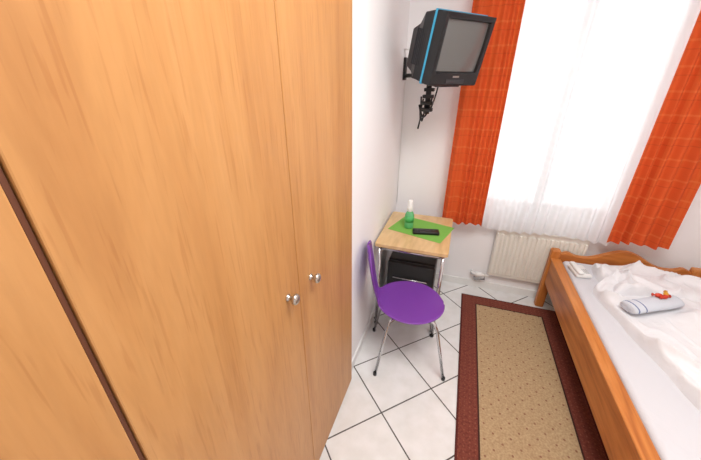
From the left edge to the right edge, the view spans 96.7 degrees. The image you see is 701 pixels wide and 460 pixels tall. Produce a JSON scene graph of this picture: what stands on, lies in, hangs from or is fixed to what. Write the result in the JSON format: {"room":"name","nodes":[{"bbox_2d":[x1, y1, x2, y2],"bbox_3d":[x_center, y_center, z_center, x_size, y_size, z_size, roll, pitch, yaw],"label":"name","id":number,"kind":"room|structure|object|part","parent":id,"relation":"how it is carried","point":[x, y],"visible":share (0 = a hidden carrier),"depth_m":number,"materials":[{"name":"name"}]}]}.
{"room":"hotel room","nodes":[
{"label":"hotel room","id":0,"kind":"room"},
{"bbox_2d":[352,0,409,357],"bbox_3d":[-0.594,-0.111,0.980,0.765,2.850,3.969,9,27,17],"label":"wall","id":1,"kind":"structure","parent":0,"point":[379,27],"depth_m":1.87,"materials":[{"name":"white paint"}]},
{"bbox_2d":[352,278,386,368],"bbox_3d":[0.206,0.658,2.587,0.012,0.070,1.338,9,27,17],"label":"baseboard","id":2,"kind":"structure","parent":1,"relation":"attached to","point":[365,332],"depth_m":2.29,"materials":[{"name":"white paint"}]},
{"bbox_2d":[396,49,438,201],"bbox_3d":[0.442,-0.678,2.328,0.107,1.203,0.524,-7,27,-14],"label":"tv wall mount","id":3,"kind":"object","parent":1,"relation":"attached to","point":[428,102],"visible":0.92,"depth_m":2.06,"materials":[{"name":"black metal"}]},
{"bbox_3d":[0.500,-0.874,2.001,0.034,0.240,0.034,9,27,17],"label":"swivel post","id":4,"kind":"part","parent":3,"relation":"part of","materials":[{"name":"black plastic"}]},
{"bbox_2d":[406,8,496,86],"bbox_3d":[0.530,-1.060,1.815,0.384,0.364,0.339,-14,42,-27],"label":"television","id":5,"kind":"object","parent":3,"relation":"attached to","point":[448,48],"depth_m":1.70,"materials":[{"name":"black plastic"}]},
{"bbox_2d":[319,279,554,459],"bbox_3d":[0.583,1.361,1.322,3.205,0.100,4.319,9,27,17],"label":"floor","id":6,"kind":"structure","parent":0,"point":[405,411],"depth_m":1.93,"materials":[{"name":"tile"}]},
{"bbox_2d":[0,0,351,459],"bbox_3d":[-0.718,0.424,0.502,0.708,2.300,2.608,9,27,17],"label":"wardrobe","id":7,"kind":"object","parent":6,"relation":"on","point":[176,175],"visible":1,"depth_m":0.54,"materials":[{"name":"brown wood"}]},
{"bbox_3d":[-0.475,0.523,0.294,0.020,2.278,0.598,9,27,17],"label":"door","id":8,"kind":"part","parent":7,"relation":"part of","materials":[{"name":"brown wood"}]},
{"bbox_3d":[-0.181,0.217,0.985,0.039,0.037,0.037,9,27,17],"label":"knob","id":9,"kind":"part","parent":7,"relation":"part of","materials":[{"name":"silver metal"}]},
{"bbox_3d":[-0.092,0.046,1.285,0.020,2.278,0.554,9,27,17],"label":"door","id":10,"kind":"part","parent":7,"relation":"part of","materials":[{"name":"brown wood"}]},
{"bbox_3d":[-0.128,0.173,1.133,0.039,0.037,0.037,9,27,17],"label":"knob","id":11,"kind":"part","parent":7,"relation":"part of","materials":[{"name":"silver metal"}]},
{"bbox_2d":[367,240,444,380],"bbox_3d":[0.361,0.481,2.037,0.525,0.866,0.454,1,26,3],"label":"chair","id":12,"kind":"object","parent":6,"relation":"on","point":[407,302],"visible":0.99,"depth_m":1.99,"materials":[{"name":"purple plastic"}]},
{"bbox_3d":[0.260,0.602,2.273,0.203,0.439,0.023,17,30,31],"label":"leg","id":13,"kind":"part","parent":12,"relation":"part of","materials":[{"name":"silver metal"}]},
{"bbox_3d":[0.243,0.735,1.996,0.203,0.439,0.023,-13,29,-25],"label":"leg","id":14,"kind":"part","parent":12,"relation":"part of","materials":[{"name":"silver metal"}]},
{"bbox_3d":[0.518,0.745,1.977,0.219,0.440,0.021,18,31,32],"label":"leg","id":15,"kind":"part","parent":12,"relation":"part of","materials":[{"name":"silver metal"}]},
{"bbox_2d":[387,251,437,288],"bbox_3d":[0.511,0.416,2.596,0.357,0.499,0.382,9,27,17],"label":"mini fridge","id":16,"kind":"object","parent":6,"relation":"on","point":[401,266],"visible":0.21,"depth_m":2.39,"materials":[{"name":"black plastic"}]},
{"bbox_3d":[0.452,0.380,2.392,0.267,0.010,0.025,9,27,17],"label":"handle","id":17,"kind":"part","parent":16,"relation":"part of","materials":[{"name":"silver metal"}]},
{"bbox_2d":[374,212,452,336],"bbox_3d":[0.502,0.330,2.509,0.494,0.730,0.621,9,27,17],"label":"side table","id":18,"kind":"object","parent":6,"relation":"on","point":[391,240],"visible":0.69,"depth_m":2.19,"materials":[{"name":"brown wood"}]},
{"bbox_3d":[0.205,0.423,2.340,0.024,0.708,0.025,9,27,17],"label":"leg","id":19,"kind":"part","parent":18,"relation":"part of","materials":[{"name":"silver metal"}]},
{"bbox_2d":[388,217,453,242],"bbox_3d":[0.539,-0.012,2.373,0.410,0.003,0.300,17,30,31],"label":"placemat","id":20,"kind":"object","parent":18,"relation":"on","point":[444,231],"visible":0.78,"depth_m":2.37,"materials":[{"name":"green fabric"}]},
{"bbox_2d":[404,199,413,228],"bbox_3d":[0.445,-0.122,2.340,0.069,0.223,0.069,9,27,17],"label":"spray bottle","id":21,"kind":"object","parent":20,"relation":"on","point":[409,215],"visible":1,"depth_m":2.32,"materials":[{"name":"green plastic"}]},
{"bbox_2d":[413,228,439,235],"bbox_3d":[0.554,0.011,2.290,0.190,0.026,0.068,3,26,7],"label":"remote control","id":22,"kind":"object","parent":20,"relation":"on","point":[421,231],"visible":1,"depth_m":2.27,"materials":[{"name":"black plastic"}]},
{"bbox_3d":[0.615,0.485,2.211,0.024,0.708,0.025,9,27,17],"label":"leg","id":23,"kind":"part","parent":18,"relation":"part of","materials":[{"name":"silver metal"}]},
{"bbox_2d":[454,293,608,459],"bbox_3d":[1.037,1.031,1.881,0.746,0.009,1.967,9,27,17],"label":"rug","id":24,"kind":"object","parent":6,"relation":"on","point":[521,395],"visible":0.88,"depth_m":1.93,"materials":[{"name":"carpet"}]},
{"bbox_2d":[534,247,700,459],"bbox_3d":[1.692,0.804,1.515,0.944,0.738,2.140,9,27,17],"label":"bed","id":25,"kind":"object","parent":6,"relation":"on","point":[639,374],"visible":0.95,"depth_m":1.62,"materials":[{"name":"brown wood"}]},
{"bbox_3d":[1.619,0.398,2.570,0.066,0.553,0.060,9,27,17],"label":"post","id":26,"kind":"part","parent":25,"relation":"part of","materials":[{"name":"brown wood"}]},
{"bbox_2d":[568,261,591,278],"bbox_3d":[1.654,0.288,2.245,0.100,0.052,0.160,5,26,10],"label":"telephone","id":27,"kind":"object","parent":25,"relation":"on","point":[579,271],"visible":1,"depth_m":2.21,"materials":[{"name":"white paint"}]},
{"bbox_3d":[1.274,0.747,1.649,0.032,0.215,2.020,9,27,17],"label":"rail","id":28,"kind":"part","parent":25,"relation":"part of","materials":[{"name":"brown wood"}]},
{"bbox_3d":[2.034,0.308,2.365,0.828,0.333,0.038,9,27,17],"label":"footboard","id":29,"kind":"part","parent":25,"relation":"part of","materials":[{"name":"brown wood"}]},
{"bbox_2d":[591,260,700,412],"bbox_3d":[1.720,0.646,1.405,0.695,0.146,1.940,9,27,17],"label":"duvet","id":30,"kind":"object","parent":25,"relation":"on","point":[662,349],"depth_m":1.67,"materials":[{"name":"white fabric"}]},
{"bbox_2d":[620,295,684,313],"bbox_3d":[1.734,0.426,1.792,0.343,0.057,0.105,-5,26,-10],"label":"rolled towel","id":31,"kind":"object","parent":25,"relation":"on","point":[647,304],"visible":0.95,"depth_m":1.76,"materials":[{"name":"fabric"}]},
{"bbox_2d":[651,290,671,298],"bbox_3d":[1.804,0.376,1.801,0.114,0.026,0.058,-5,26,-10],"label":"candy","id":32,"kind":"object","parent":31,"relation":"on","point":[665,295],"visible":1,"depth_m":1.79,"materials":[{"name":"red food"}]},
{"bbox_3d":[2.449,0.524,2.310,0.066,0.553,0.060,9,27,17],"label":"post","id":33,"kind":"part","parent":25,"relation":"part of","materials":[{"name":"brown wood"}]},
{"bbox_2d":[396,0,700,290],"bbox_3d":[1.252,-0.801,2.414,3.205,2.850,0.250,9,27,17],"label":"wall","id":34,"kind":"structure","parent":0,"point":[425,155],"depth_m":2.54,"materials":[{"name":"white paint"}]},
{"bbox_2d":[435,273,550,300],"bbox_3d":[1.528,0.553,2.805,2.328,0.070,0.012,9,27,17],"label":"baseboard","id":35,"kind":"structure","parent":34,"relation":"attached to","point":[454,279],"depth_m":2.87,"materials":[{"name":"white tile"}]},
{"bbox_2d":[471,230,589,283],"bbox_3d":[1.477,0.260,2.642,0.802,0.537,0.082,9,27,17],"label":"radiator","id":36,"kind":"object","parent":34,"relation":"attached to","point":[524,256],"visible":0.81,"depth_m":2.61,"materials":[{"name":"white metal"}]},
{"bbox_2d":[504,230,589,241],"bbox_3d":[1.544,0.033,2.509,0.662,0.012,0.038,9,27,17],"label":"grille","id":37,"kind":"object","parent":36,"relation":"attached to","point":[555,237],"depth_m":2.48,"materials":[{"name":"white metal"}]},
{"bbox_3d":[1.519,-1.842,1.591,1.750,0.023,0.122,9,27,17],"label":"curtain rod","id":38,"kind":"object","parent":34,"relation":"attached to","visible":0},
{"bbox_2d":[442,0,525,225],"bbox_3d":[0.909,-0.965,2.127,0.312,2.026,0.054,9,27,17],"label":"curtain","id":39,"kind":"object","parent":38,"relation":"hanging from","point":[481,105],"visible":0.88,"depth_m":2.21,"materials":[{"name":"orange fabric"}]},
{"bbox_2d":[471,0,700,245],"bbox_3d":[1.477,-0.880,2.024,0.989,2.049,0.048,9,27,17],"label":"sheer curtain","id":40,"kind":"object","parent":38,"relation":"hanging from","point":[590,80],"visible":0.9,"depth_m":2.05,"materials":[{"name":"white fabric"}]},
{"bbox_2d":[606,11,700,249],"bbox_3d":[2.023,-0.798,1.774,0.358,2.019,0.059,9,27,17],"label":"curtain","id":41,"kind":"object","parent":38,"relation":"hanging from","point":[666,180],"visible":1,"depth_m":1.97,"materials":[{"name":"orange fabric"}]}
]}

